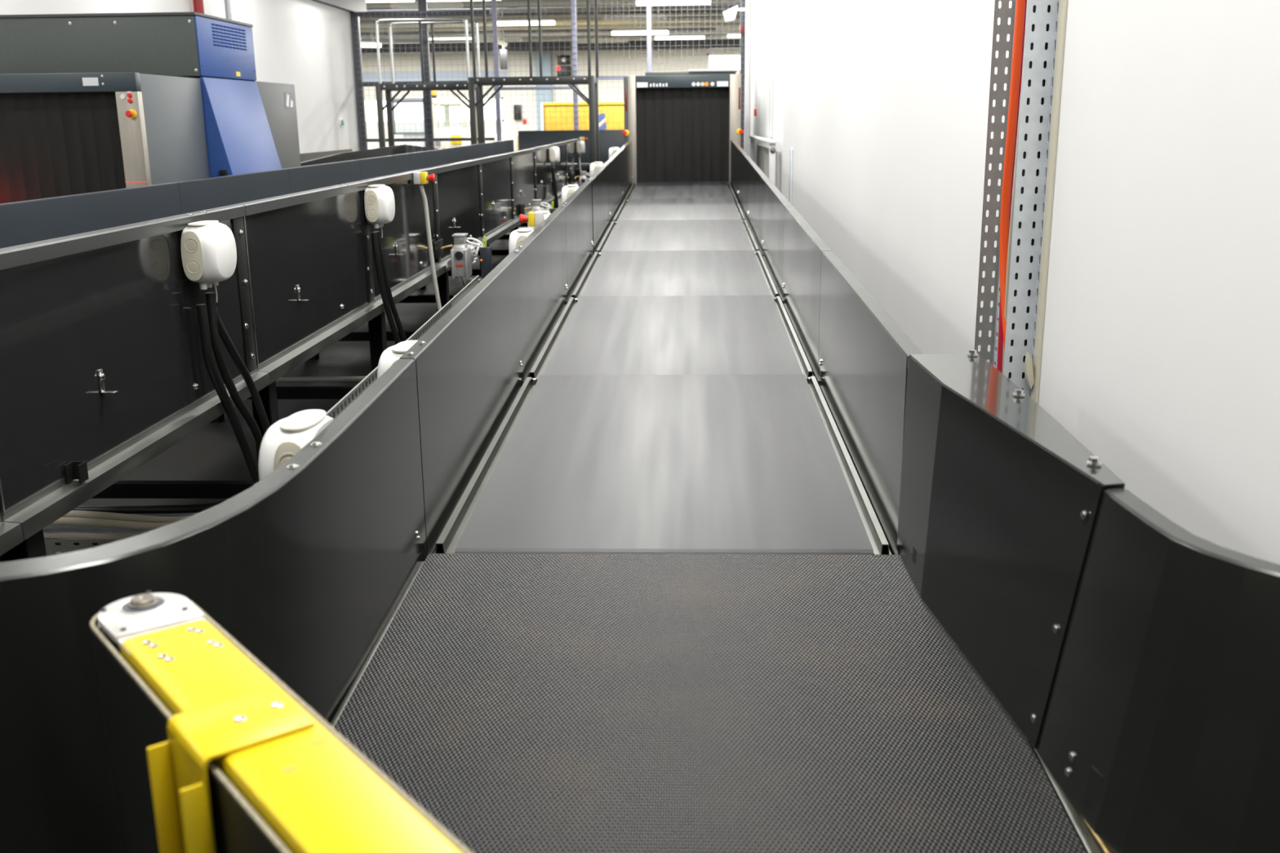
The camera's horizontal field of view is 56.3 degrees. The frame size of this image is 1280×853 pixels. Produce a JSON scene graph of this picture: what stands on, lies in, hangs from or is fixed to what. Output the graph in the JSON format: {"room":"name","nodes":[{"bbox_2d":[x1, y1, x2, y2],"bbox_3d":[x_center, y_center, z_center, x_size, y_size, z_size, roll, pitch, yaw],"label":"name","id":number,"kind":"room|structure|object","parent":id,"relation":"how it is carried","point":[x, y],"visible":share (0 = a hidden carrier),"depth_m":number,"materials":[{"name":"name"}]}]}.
{"room":"baggage handling area","nodes":[
{"label":"baggage handling area","id":0,"kind":"room"},
{"bbox_2d":[0,0,359,153],"bbox_3d":[-4.342,-1.736,6.698,0.200,2.730,20.700,0,14,2],"label":"wall","id":1,"kind":"structure","parent":0,"point":[307,45],"depth_m":14.00,"materials":[{"name":"white paint"}]},
{"bbox_2d":[313,0,366,12],"bbox_3d":[-4.087,-4.808,12.511,0.300,0.319,8.300,0,14,2],"label":"trim","id":2,"kind":"structure","parent":1,"relation":"attached to","point":[350,6],"depth_m":15.68,"materials":[{"name":"grey paint"}]},
{"bbox_2d":[533,29,552,130],"bbox_3d":[-2.612,-8.935,32.780,0.420,3.660,0.299,0,14,2],"label":"pillar","id":3,"kind":"structure","parent":0,"point":[545,63],"depth_m":32.55,"materials":[{"name":"blue paint"}]},
{"bbox_2d":[359,4,739,32],"bbox_3d":[-4.251,-8.744,24.472,17.600,0.140,17.000,0,14,2],"label":"ceiling","id":4,"kind":"structure","parent":0,"point":[717,8],"depth_m":26.84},
{"bbox_2d":[390,0,463,8],"bbox_3d":[-3.533,-7.201,19.778,1.200,0.530,0.136,0,14,2],"label":"ceiling light","id":5,"kind":"object","parent":4,"relation":"hanging from","point":[446,3],"visible":0.78,"depth_m":19.78,"materials":[{"name":"white plastic"}]},
{"bbox_2d":[499,11,507,69],"bbox_3d":[-3.079,-8.669,26.900,0.150,1.240,0.150,0,14,2],"label":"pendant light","id":6,"kind":"object","parent":4,"relation":"hanging from","point":[503,52],"visible":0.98,"depth_m":26.92,"materials":[{"name":"white plastic"}]},
{"bbox_2d":[497,36,523,41],"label":"ceiling light","id":7,"kind":"object","parent":4,"relation":"hanging from","point":[507,39],"depth_m":29.24,"materials":[{"name":"white plastic"}]},
{"bbox_2d":[475,38,523,42],"bbox_3d":[-3.460,-9.457,29.321,1.200,0.070,0.136,0,14,2],"label":"diffuser","id":8,"kind":"object","parent":7,"relation":"attached to","point":[481,40],"depth_m":29.27,"materials":[{"name":"white plastic"}]},
{"bbox_2d":[497,8,555,25],"bbox_3d":[-2.270,-8.139,23.414,1.200,0.550,0.136,0,14,2],"label":"ceiling light","id":9,"kind":"object","parent":4,"relation":"hanging from","point":[533,21],"visible":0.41,"depth_m":23.41,"materials":[{"name":"beige plastic"}]},
{"bbox_2d":[497,20,555,25],"bbox_3d":[-2.268,-7.907,23.474,1.200,0.070,0.136,0,14,2],"label":"diffuser","id":10,"kind":"object","parent":9,"relation":"attached to","point":[522,22],"depth_m":23.42,"materials":[{"name":"beige plastic"}]},
{"bbox_2d":[359,11,739,21],"bbox_3d":[-4.120,-9.425,27.831,17.600,0.205,0.250,0,14,2],"label":"beam","id":11,"kind":"structure","parent":4,"relation":"attached to","point":[682,14],"depth_m":27.61,"materials":[{"name":"grey metal"}]},
{"bbox_2d":[366,0,739,10],"bbox_3d":[-4.313,-8.115,22.880,17.600,0.275,0.200,0,14,2],"label":"beam","id":12,"kind":"structure","parent":4,"relation":"attached to","point":[729,3],"depth_m":22.77,"materials":[{"name":"grey metal"}]},
{"bbox_2d":[577,29,627,43],"bbox_3d":[-0.891,-9.441,28.502,1.200,0.590,0.136,0,14,2],"label":"ceiling light","id":13,"kind":"object","parent":4,"relation":"hanging from","point":[580,40],"visible":0.8,"depth_m":28.50,"materials":[{"name":"white"}]},
{"bbox_2d":[577,39,627,43],"bbox_3d":[-0.888,-9.190,28.566,1.200,0.070,0.136,0,14,2],"label":"diffuser","id":14,"kind":"object","parent":13,"relation":"attached to","point":[580,41],"depth_m":28.51,"materials":[{"name":"white plastic"}]},
{"bbox_2d":[602,13,646,21],"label":"ceiling light","id":15,"kind":"object","parent":4,"relation":"hanging from","point":[634,17],"depth_m":21.99,"materials":[{"name":"white"}]},
{"bbox_2d":[602,15,666,21],"bbox_3d":[-0.097,-7.513,22.043,1.190,0.070,0.136,0,14,2],"label":"diffuser","id":16,"kind":"object","parent":15,"relation":"attached to","point":[614,17],"depth_m":21.99,"materials":[{"name":"white plastic"}]},
{"bbox_2d":[611,24,646,35],"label":"ceiling light","id":17,"kind":"object","parent":4,"relation":"hanging from","point":[629,32],"depth_m":25.00,"materials":[{"name":"beige plastic"}]},
{"bbox_2d":[611,30,668,35],"bbox_3d":[0.001,-8.237,25.057,1.190,0.070,0.136,0,14,2],"label":"diffuser","id":18,"kind":"object","parent":17,"relation":"attached to","point":[614,32],"depth_m":25.00,"materials":[{"name":"beige plastic"}]},
{"bbox_2d":[635,0,711,5],"bbox_3d":[0.527,-6.995,18.949,1.180,0.610,0.136,0,14,2],"label":"ceiling light","id":19,"kind":"object","parent":4,"relation":"hanging from","point":[639,2],"visible":0.93,"depth_m":18.96,"materials":[{"name":"beige plastic"}]},
{"bbox_2d":[654,27,704,39],"bbox_3d":[0.984,-9.776,29.479,1.230,0.470,0.136,0,14,2],"label":"ceiling light","id":20,"kind":"object","parent":4,"relation":"hanging from","point":[692,36],"visible":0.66,"depth_m":29.47,"materials":[{"name":"beige plastic"}]},
{"bbox_2d":[654,35,704,39],"bbox_3d":[0.986,-9.582,29.529,1.230,0.070,0.136,0,14,2],"label":"diffuser","id":21,"kind":"object","parent":20,"relation":"attached to","point":[657,37],"depth_m":29.47,"materials":[{"name":"beige plastic"}]},
{"bbox_2d":[360,27,740,148],"bbox_3d":[-3.912,-9.015,33.069,17.600,3.700,0.200,0,14,2],"label":"wall","id":22,"kind":"structure","parent":0,"point":[682,55],"depth_m":32.78,"materials":[{"name":"beige paint"}]},
{"bbox_2d":[364,97,503,123],"bbox_3d":[-5.833,-8.772,33.197,4.150,0.650,0.120,0,14,2],"label":"window","id":23,"kind":"structure","parent":22,"relation":"in","point":[399,116],"depth_m":33.24,"materials":[{"name":"white paint"}]},
{"bbox_2d":[363,71,507,81],"bbox_3d":[-5.972,-9.560,32.875,4.700,0.340,0.059,0,14,2],"label":"trim","id":24,"kind":"structure","parent":22,"relation":"attached to","point":[455,75],"depth_m":32.83,"materials":[{"name":"blue paint"}]},
{"bbox_2d":[556,54,571,75],"bbox_3d":[-2.070,-9.809,32.560,0.395,0.550,0.249,0,14,2],"label":"signal box","id":25,"kind":"object","parent":22,"relation":"attached to","point":[559,68],"visible":0.79,"depth_m":32.49,"materials":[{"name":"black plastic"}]},
{"bbox_2d":[706,53,740,71],"bbox_3d":[2.307,-9.903,32.587,0.970,0.480,0.120,0,14,2],"label":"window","id":26,"kind":"structure","parent":22,"relation":"in","point":[726,61],"depth_m":32.61,"materials":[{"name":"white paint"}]},
{"bbox_2d":[79,197,1112,852],"bbox_3d":[-4.601,-2.446,15.360,17.600,0.200,37.800,0,14,2],"label":"floor","id":27,"kind":"structure","parent":0,"point":[213,452],"depth_m":5.24,"materials":[{"name":"concrete"}]},
{"bbox_2d":[0,514,23,555],"bbox_3d":[-1.683,0.380,1.680,0.873,1.066,1.446,0,14,2],"label":"conveyor","id":28,"kind":"object","parent":27,"relation":"on","point":[11,533],"visible":1,"depth_m":2.33,"materials":[{"name":"black metal"}]},
{"bbox_2d":[42,512,198,556],"bbox_3d":[-1.811,0.348,3.803,1.280,0.075,0.254,0,14,2],"label":"cable tray","id":29,"kind":"object","parent":27,"relation":"on","point":[67,545],"visible":0.17,"depth_m":3.90,"materials":[{"name":"black metal"}]},
{"bbox_2d":[43,533,138,539],"bbox_3d":[-1.796,0.346,3.772,1.272,0.062,0.040,0,14,2],"label":"cable","id":30,"kind":"object","parent":29,"relation":"in","point":[58,535],"visible":0.12,"depth_m":3.76,"materials":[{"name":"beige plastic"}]},
{"bbox_2d":[48,517,171,531],"bbox_3d":[-1.798,0.299,3.729,1.274,0.074,0.040,0,14,2],"label":"cable","id":31,"kind":"object","parent":29,"relation":"in","point":[77,522],"visible":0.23,"depth_m":3.71,"materials":[{"name":"beige plastic"}]},
{"bbox_2d":[61,510,192,523],"bbox_3d":[-1.795,0.283,3.787,1.274,0.076,0.040,0,14,2],"label":"cable","id":32,"kind":"object","parent":29,"relation":"in","point":[73,513],"visible":0.25,"depth_m":3.77,"materials":[{"name":"beige plastic"}]},
{"bbox_2d":[72,501,224,514],"bbox_3d":[-1.794,0.262,3.843,1.271,0.050,0.040,0,14,2],"label":"cable","id":33,"kind":"object","parent":29,"relation":"in","point":[187,508],"visible":0.37,"depth_m":3.82,"materials":[{"name":"black plastic"}]},
{"bbox_2d":[0,204,270,562],"bbox_3d":[-1.628,0.019,3.084,0.873,1.066,1.446,0,14,2],"label":"conveyor","id":34,"kind":"object","parent":27,"relation":"on","point":[104,371],"visible":0.8,"depth_m":2.75,"materials":[{"name":"metal"}]},
{"bbox_2d":[180,220,236,302],"bbox_3d":[-1.168,-0.445,3.264,0.090,0.224,0.183,0,14,2],"label":"junction box","id":35,"kind":"object","parent":34,"relation":"attached to","point":[208,247],"visible":1,"depth_m":3.18,"materials":[{"name":"white plastic"}]},
{"bbox_2d":[195,303,259,484],"bbox_3d":[-1.150,0.034,3.465,0.040,0.817,0.276,3,15,13],"label":"hose","id":36,"kind":"object","parent":35,"relation":"hanging from","point":[212,371],"visible":0.78,"depth_m":3.35,"materials":[{"name":"black rubber"}]},
{"bbox_2d":[205,292,262,452],"bbox_3d":[-1.131,0.015,3.488,0.038,0.842,0.251,4,15,18],"label":"hose","id":37,"kind":"object","parent":35,"relation":"hanging from","point":[237,399],"visible":0.62,"depth_m":3.35,"materials":[{"name":"black rubber"}]},
{"bbox_2d":[216,306,270,433],"bbox_3d":[-1.134,0.029,3.524,0.052,0.795,0.238,9,17,32],"label":"hose","id":38,"kind":"object","parent":35,"relation":"hanging from","point":[224,336],"visible":0.59,"depth_m":3.47,"materials":[{"name":"black rubber"}]},
{"bbox_2d":[0,11,301,203],"bbox_3d":[-3.117,-1.399,6.967,1.865,1.915,3.545,0,14,2],"label":"scanner","id":39,"kind":"object","parent":27,"relation":"on","point":[90,102],"visible":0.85,"depth_m":6.78,"materials":[{"name":"grey metal"}]},
{"bbox_2d":[0,92,126,203],"bbox_3d":[-3.179,-1.305,6.260,1.056,0.845,0.010,0,14,2],"label":"curtain","id":40,"kind":"object","parent":39,"relation":"hanging from","point":[60,144],"depth_m":6.21,"materials":[{"name":"plastic"}]},
{"bbox_2d":[0,180,383,498],"bbox_3d":[-1.573,-0.342,4.487,0.873,1.066,1.446,0,14,2],"label":"conveyor","id":41,"kind":"object","parent":27,"relation":"on","point":[308,259],"visible":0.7,"depth_m":4.17,"materials":[{"name":"metal"}]},
{"bbox_2d":[364,184,395,237],"bbox_3d":[-1.098,-0.909,5.069,0.090,0.224,0.183,0,14,2],"label":"junction box","id":42,"kind":"object","parent":41,"relation":"attached to","point":[379,199],"visible":1,"depth_m":4.99,"materials":[{"name":"white plastic"}]},
{"bbox_2d":[371,231,400,344],"bbox_3d":[-1.074,-0.428,5.210,0.027,0.840,0.174,9,17,34],"label":"hose","id":43,"kind":"object","parent":42,"relation":"hanging from","point":[374,234],"visible":0.7,"depth_m":5.12,"materials":[{"name":"black rubber"}]},
{"bbox_2d":[374,231,406,341],"bbox_3d":[-1.070,-0.444,5.269,0.032,0.841,0.211,8,17,30],"label":"hose","id":44,"kind":"object","parent":42,"relation":"hanging from","point":[391,302],"visible":0.61,"depth_m":5.20,"materials":[{"name":"black rubber"}]},
{"bbox_2d":[171,167,447,422],"bbox_3d":[-1.518,-0.703,5.890,0.873,1.066,1.446,0,14,2],"label":"conveyor","id":45,"kind":"object","parent":27,"relation":"on","point":[404,242],"visible":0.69,"depth_m":5.65,"materials":[{"name":"metal"}]},
{"bbox_2d":[413,171,435,184],"bbox_3d":[-1.060,-1.224,5.895,0.100,0.057,0.061,0,14,2],"label":"emergency stop button","id":46,"kind":"object","parent":45,"relation":"attached to","point":[420,177],"visible":1,"depth_m":5.87,"materials":[{"name":"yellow plastic"}]},
{"bbox_2d":[433,233,492,281],"bbox_3d":[-0.949,-0.924,6.524,0.277,0.257,0.353,0,14,2],"label":"gearmotor","id":47,"kind":"object","parent":45,"relation":"attached to","point":[463,255],"visible":0.94,"depth_m":6.45,"materials":[{"name":"silver metal"}]},
{"bbox_2d":[275,376,365,382],"bbox_3d":[-1.536,-0.142,5.467,1.101,0.175,0.048,-1,14,-1],"label":"conduit","id":48,"kind":"object","parent":27,"relation":"on","point":[317,379],"visible":0.19,"depth_m":5.44,"materials":[{"name":"grey metal"}]},
{"bbox_2d":[299,144,437,166],"bbox_3d":[-2.838,-2.127,11.472,1.290,1.078,5.350,0,14,2],"label":"conveyor","id":49,"kind":"object","parent":27,"relation":"on","point":[333,156],"visible":0.02,"depth_m":11.37,"materials":[{"name":"metal"}]},
{"bbox_2d":[283,158,489,359],"bbox_3d":[-1.464,-1.064,7.293,0.873,1.066,1.446,0,14,2],"label":"conveyor","id":50,"kind":"object","parent":27,"relation":"on","point":[459,184],"visible":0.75,"depth_m":7.00,"materials":[{"name":"metal"}]},
{"bbox_2d":[350,0,494,150],"bbox_3d":[-2.919,-4.455,16.274,1.867,3.200,0.110,0,14,2],"label":"mesh fence","id":51,"kind":"object","parent":27,"relation":"on","point":[429,139],"visible":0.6,"depth_m":16.16,"materials":[{"name":"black metal"}]},
{"bbox_2d":[375,17,480,146],"bbox_3d":[-2.724,-3.962,15.620,1.265,2.565,0.570,0,14,2],"label":"frame","id":52,"kind":"object","parent":27,"relation":"on","point":[388,87],"visible":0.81,"depth_m":15.30,"materials":[{"name":"grey paint"}]},
{"bbox_2d":[418,183,441,311],"bbox_3d":[-0.967,-0.743,6.145,0.337,1.002,0.100,-10,17,-33],"label":"conduit","id":53,"kind":"object","parent":27,"relation":"on","point":[420,185],"visible":0.56,"depth_m":6.04,"materials":[{"name":"grey plastic"}]},
{"bbox_2d":[355,152,519,302],"bbox_3d":[-1.409,-1.425,8.697,0.873,1.066,1.446,0,14,2],"label":"conveyor","id":54,"kind":"object","parent":27,"relation":"on","point":[497,183],"visible":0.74,"depth_m":8.47,"materials":[{"name":"metal"}]},
{"bbox_2d":[391,90,518,151],"bbox_3d":[-3.605,-5.933,24.623,2.390,1.925,2.460,0,14,2],"label":"tractor","id":55,"kind":"object","parent":27,"relation":"on","point":[464,130],"visible":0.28,"depth_m":23.45,"materials":[{"name":"beige paint"}]},
{"bbox_2d":[408,147,536,288],"bbox_3d":[-1.354,-1.786,10.100,0.873,1.066,1.446,0,14,2],"label":"conveyor","id":56,"kind":"object","parent":27,"relation":"on","point":[524,175],"visible":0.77,"depth_m":9.90,"materials":[{"name":"metal"}]},
{"bbox_2d":[520,199,556,223],"bbox_3d":[-0.820,-1.732,9.813,0.277,0.257,0.353,0,14,2],"label":"gearmotor","id":57,"kind":"object","parent":56,"relation":"attached to","point":[536,206],"visible":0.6,"depth_m":9.72,"materials":[{"name":"metal"}]},
{"bbox_2d":[444,143,555,255],"bbox_3d":[-1.299,-2.151,11.502,0.873,1.066,1.446,0,14,2],"label":"conveyor","id":58,"kind":"object","parent":27,"relation":"on","point":[544,188],"visible":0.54,"depth_m":11.29,"materials":[{"name":"metal"}]},
{"bbox_2d":[549,146,559,169],"bbox_3d":[-0.836,-2.637,11.754,0.090,0.224,0.183,0,14,2],"label":"junction box","id":59,"kind":"object","parent":58,"relation":"attached to","point":[554,151],"visible":1,"depth_m":11.67,"materials":[{"name":"white plastic"}]},
{"bbox_2d":[470,141,568,239],"bbox_3d":[-1.244,-2.516,12.905,0.873,1.066,1.446,0,14,2],"label":"conveyor","id":60,"kind":"object","parent":27,"relation":"on","point":[482,149],"visible":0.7,"depth_m":12.83,"materials":[{"name":"metal"}]},
{"bbox_2d":[490,0,573,146],"bbox_3d":[-1.444,-4.502,16.184,1.053,3.302,0.070,0,14,2],"label":"mesh fence","id":61,"kind":"object","parent":27,"relation":"on","point":[494,11],"visible":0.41,"depth_m":16.10,"materials":[{"name":"silver metal"}]},
{"bbox_2d":[467,0,599,195],"bbox_3d":[-1.262,-4.052,14.414,1.504,3.307,0.650,0,14,2],"label":"frame","id":62,"kind":"object","parent":27,"relation":"on","point":[593,82],"visible":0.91,"depth_m":14.17,"materials":[{"name":"grey paint"}]},
{"bbox_2d":[493,138,579,226],"bbox_3d":[-1.189,-2.881,14.307,0.873,1.066,1.446,0,14,2],"label":"conveyor","id":63,"kind":"object","parent":27,"relation":"on","point":[507,145],"visible":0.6,"depth_m":14.11,"materials":[{"name":"metal"}]},
{"bbox_2d":[518,129,624,181],"bbox_3d":[-0.828,-3.204,15.389,1.540,1.170,0.800,0,14,2],"label":"conveyor","id":64,"kind":"object","parent":27,"relation":"on","point":[608,139],"visible":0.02,"depth_m":15.62,"materials":[{"name":"metal"}]},
{"bbox_2d":[540,102,624,164],"bbox_3d":[-1.008,-5.718,24.257,1.810,1.628,1.518,0,14,2],"label":"cart","id":65,"kind":"object","parent":27,"relation":"on","point":[553,121],"visible":0.17,"depth_m":23.50,"materials":[{"name":"yellow plastic"}]},
{"bbox_2d":[570,0,651,163],"bbox_3d":[-0.371,-4.503,16.142,1.062,3.302,0.070,0,14,2],"label":"mesh fence","id":66,"kind":"object","parent":27,"relation":"on","point":[573,6],"visible":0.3,"depth_m":15.99,"materials":[{"name":"silver metal"}]},
{"bbox_2d":[0,349,1279,852],"bbox_3d":[-0.098,0.532,1.464,1.892,0.844,2.262,0,14,2],"label":"conveyor","id":67,"kind":"object","parent":27,"relation":"on","point":[526,703],"visible":0.98,"depth_m":1.76,"materials":[{"name":"rubber"}]},
{"bbox_2d":[89,591,471,852],"bbox_3d":[-0.243,0.495,0.972,0.137,0.434,1.105,-12,18,-37],"label":"diverter arm","id":68,"kind":"object","parent":67,"relation":"on","point":[210,751],"visible":1,"depth_m":1.04},
{"bbox_2d":[258,408,333,480],"bbox_3d":[-0.567,0.095,2.010,0.090,0.224,0.183,0,14,2],"label":"junction box","id":69,"kind":"object","parent":67,"relation":"attached to","point":[283,439],"visible":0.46,"depth_m":1.92,"materials":[{"name":"white plastic"}]},
{"bbox_2d":[400,250,922,555],"bbox_3d":[0.074,0.036,3.340,1.102,0.868,1.620,0,14,2],"label":"conveyor","id":70,"kind":"object","parent":27,"relation":"on","point":[511,464],"visible":0.73,"depth_m":3.04,"materials":[{"name":"rubber"}]},
{"bbox_2d":[377,340,417,378],"bbox_3d":[-0.538,-0.077,2.750,0.090,0.224,0.183,0,14,2],"label":"junction box","id":71,"kind":"object","parent":70,"relation":"attached to","point":[390,355],"visible":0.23,"depth_m":2.67,"materials":[{"name":"white plastic"}]},
{"bbox_2d":[325,275,479,419],"bbox_3d":[-0.535,-0.205,3.223,0.189,0.115,2.300,0,14,2],"label":"duct","id":72,"kind":"object","parent":70,"relation":"attached to","point":[370,379],"visible":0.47,"depth_m":3.25,"materials":[{"name":"black plastic"}]},
{"bbox_2d":[510,204,831,382],"bbox_3d":[0.135,-0.385,4.891,1.102,0.909,1.604,0,14,2],"label":"conveyor","id":73,"kind":"object","parent":27,"relation":"on","point":[647,335],"visible":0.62,"depth_m":4.69,"materials":[{"name":"rubber"}]},
{"bbox_2d":[508,227,533,253],"bbox_3d":[-0.461,-0.666,4.724,0.090,0.224,0.183,0,14,2],"label":"junction box","id":74,"kind":"object","parent":73,"relation":"attached to","point":[517,236],"visible":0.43,"depth_m":4.63,"materials":[{"name":"white plastic"}]},
{"bbox_2d":[519,211,544,226],"bbox_3d":[-0.455,-0.871,5.022,0.100,0.057,0.061,0,14,2],"label":"emergency stop button","id":75,"kind":"object","parent":73,"relation":"attached to","point":[534,219],"visible":0.92,"depth_m":5.00,"materials":[{"name":"red plastic"}]},
{"bbox_2d":[559,178,791,301],"bbox_3d":[0.195,-0.803,6.434,1.102,0.950,1.604,0,14,2],"label":"conveyor","id":76,"kind":"object","parent":27,"relation":"on","point":[732,272],"visible":0.69,"depth_m":6.26,"materials":[{"name":"metal"}]},
{"bbox_2d":[561,184,579,204],"bbox_3d":[-0.385,-1.232,6.673,0.090,0.224,0.183,0,14,2],"label":"junction box","id":77,"kind":"object","parent":76,"relation":"attached to","point":[567,190],"visible":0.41,"depth_m":6.58,"materials":[{"name":"white plastic"}]},
{"bbox_2d":[586,160,768,254],"bbox_3d":[0.257,-1.235,8.025,1.102,0.994,1.704,0,14,2],"label":"conveyor","id":78,"kind":"object","parent":27,"relation":"on","point":[670,234],"visible":0.62,"depth_m":7.90,"materials":[{"name":"metal"}]},
{"bbox_2d":[605,148,752,222],"bbox_3d":[0.322,-1.689,9.699,1.102,1.040,1.774,0,14,2],"label":"conveyor","id":79,"kind":"object","parent":27,"relation":"on","point":[699,208],"visible":0.51,"depth_m":9.58,"materials":[{"name":"metal"}]},
{"bbox_2d":[618,139,742,201],"bbox_3d":[0.391,-2.164,11.450,1.102,1.087,1.864,0,14,2],"label":"conveyor","id":80,"kind":"object","parent":27,"relation":"on","point":[691,189],"visible":0.55,"depth_m":11.32,"materials":[{"name":"metal"}]},
{"bbox_2d":[622,68,743,184],"bbox_3d":[0.486,-3.063,13.491,1.238,1.810,2.525,0,14,2],"label":"scanner","id":81,"kind":"object","parent":27,"relation":"on","point":[681,126],"visible":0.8,"depth_m":12.35,"materials":[{"name":"grey"}]},
{"bbox_2d":[636,87,728,182],"bbox_3d":[0.445,-3.003,12.387,0.955,0.965,0.010,0,14,2],"label":"curtain","id":82,"kind":"object","parent":81,"relation":"hanging from","point":[682,133],"depth_m":12.38,"materials":[{"name":"plastic"}]},
{"bbox_2d":[652,0,745,150],"bbox_3d":[0.794,-4.505,16.096,1.233,3.302,0.070,0,14,2],"label":"mesh fence","id":83,"kind":"object","parent":27,"relation":"on","point":[742,2],"visible":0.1,"depth_m":15.92,"materials":[{"name":"silver metal"}]},
{"bbox_2d":[743,0,1279,564],"bbox_3d":[1.153,-2.143,6.482,0.200,3.500,20.900,0,14,2],"label":"wall","id":84,"kind":"structure","parent":0,"point":[1161,349],"depth_m":2.30,"materials":[{"name":"white paint"}]},
{"bbox_2d":[723,4,745,22],"bbox_3d":[1.236,-5.311,15.397,0.328,0.197,0.140,0,14,2],"label":"floodlight","id":85,"kind":"object","parent":84,"relation":"attached to","point":[729,15],"visible":0.96,"depth_m":15.34,"materials":[{"name":"white paint"}]},
{"bbox_2d":[744,0,751,155],"bbox_3d":[1.345,-4.316,14.957,0.070,3.490,0.070,0,14,2],"label":"pipe","id":86,"kind":"object","parent":84,"relation":"attached to","point":[748,2],"visible":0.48,"depth_m":14.91,"materials":[{"name":"grey metal"}]},
{"bbox_2d":[749,135,780,190],"bbox_3d":[1.206,-2.274,11.793,0.107,1.110,3.350,0,14,2],"label":"wall frame","id":87,"kind":"object","parent":84,"relation":"attached to","point":[768,159],"visible":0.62,"depth_m":10.88,"materials":[{"name":"white paint"}]},
{"bbox_2d":[768,0,774,137],"bbox_3d":[1.214,-3.863,10.945,0.024,2.370,0.100,0,14,2],"label":"channel","id":88,"kind":"object","parent":84,"relation":"attached to","point":[772,11],"visible":1,"depth_m":11.04,"materials":[{"name":"white paint"}]},
{"bbox_2d":[788,148,792,204],"bbox_3d":[1.154,-1.601,9.215,0.014,1.050,0.120,0,14,2],"label":"channel","id":89,"kind":"object","parent":84,"relation":"attached to","point":[790,149],"visible":0.44,"depth_m":9.09,"materials":[{"name":"silver metal"}]},
{"bbox_2d":[974,0,1059,427],"bbox_3d":[0.871,-1.128,2.690,0.062,3.426,0.366,0,14,2],"label":"cable tray","id":90,"kind":"object","parent":84,"relation":"attached to","point":[1041,18],"visible":0.43,"depth_m":2.74,"materials":[{"name":"silver metal"}]},
{"bbox_2d":[996,0,1026,373],"bbox_3d":[0.885,-1.449,2.667,0.018,2.740,0.035,0,14,2],"label":"cable","id":91,"kind":"object","parent":90,"relation":"in","point":[1000,346],"visible":0.35,"depth_m":2.90,"materials":[{"name":"red plastic"}]},
{"bbox_2d":[999,0,1025,349],"bbox_3d":[0.875,-1.428,2.595,0.026,2.744,0.122,-3,15,-10],"label":"cable","id":92,"kind":"object","parent":90,"relation":"in","point":[1020,4],"visible":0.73,"depth_m":2.83,"materials":[{"name":"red plastic"}]},
{"bbox_2d":[1002,40,1025,373],"bbox_3d":[0.870,-1.426,2.578,0.019,2.740,0.068,3,15,13],"label":"cable","id":93,"kind":"object","parent":90,"relation":"in","point":[1009,251],"visible":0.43,"depth_m":2.84,"materials":[{"name":"beige plastic"}]},
{"bbox_2d":[1008,4,1035,378],"bbox_3d":[0.854,-1.114,2.549,0.025,3.430,0.025,0,14,2],"label":"cable","id":94,"kind":"object","parent":90,"relation":"in","point":[1034,6],"visible":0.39,"depth_m":2.69,"materials":[{"name":"black plastic"}]},
{"bbox_2d":[1023,351,1034,388],"bbox_3d":[0.893,-0.129,2.745,0.020,0.084,0.021,0,14,2],"label":"lump","id":95,"kind":"object","parent":90,"relation":"attached to","point":[1028,369],"visible":1,"depth_m":2.74,"materials":[{"name":"beige"}]},
{"bbox_2d":[1021,4,1050,390],"bbox_3d":[0.880,-1.114,2.547,0.025,3.430,0.025,0,14,2],"label":"cable","id":96,"kind":"object","parent":90,"relation":"in","point":[1048,6],"visible":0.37,"depth_m":2.69,"materials":[{"name":"black plastic"}]},
{"bbox_2d":[1031,0,1067,443],"bbox_3d":[0.892,-1.257,2.442,0.006,3.200,0.040,0,14,2],"label":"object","id":97,"kind":"structure","parent":84,"relation":"attached to","point":[1062,15],"depth_m":2.62,"materials":[{"name":"beige"}]},
{"bbox_3d":[4.659,-6.912,24.492,0.200,3.700,17.200,0,14,2],"label":"wall","id":98,"kind":"structure","parent":0,"visible":0},
{"bbox_2d":[359,15,739,28],"bbox_3d":[-4.249,-8.245,24.497,17.400,0.139,0.139,0,14,2],"label":"ceiling pipe","id":99,"kind":"object","parent":98,"relation":"attached to","point":[708,19],"visible":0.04,"depth_m":24.32,"materials":[{"name":"grey metal"}]},
{"bbox_2d":[360,28,739,39],"bbox_3d":[-4.143,-8.903,27.217,17.400,0.119,0.119,0,14,2],"label":"ceiling pipe","id":100,"kind":"object","parent":98,"relation":"attached to","point":[673,31],"visible":0.32,"depth_m":27.11,"materials":[{"name":"grey metal"}]},
{"bbox_2d":[360,22,740,32],"bbox_3d":[-4.174,-8.782,26.423,17.400,0.099,0.099,0,14,2],"label":"ceiling pipe","id":101,"kind":"object","parent":98,"relation":"attached to","point":[701,24],"visible":0.18,"depth_m":26.29,"materials":[{"name":"grey metal"}]},
{"bbox_2d":[360,33,740,44],"bbox_3d":[-4.016,-9.847,30.483,17.400,0.119,0.119,0,14,2],"label":"ceiling pipe","id":102,"kind":"object","parent":98,"relation":"attached to","point":[720,36],"visible":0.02,"depth_m":30.36,"materials":[{"name":"grey metal"}]},
{"bbox_2d":[361,39,740,53],"bbox_3d":[-3.954,-10.197,32.044,17.600,0.300,0.400,0,14,2],"label":"beam","id":103,"kind":"structure","parent":98,"relation":"attached to","point":[715,43],"depth_m":31.79,"materials":[{"name":"beige metal"}]},
{"bbox_2d":[365,0,739,8],"bbox_3d":[-4.401,-7.268,20.622,17.400,0.099,0.099,0,14,2],"label":"ceiling pipe","id":104,"kind":"object","parent":98,"relation":"attached to","point":[466,3],"visible":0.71,"depth_m":20.48,"materials":[{"name":"grey metal"}]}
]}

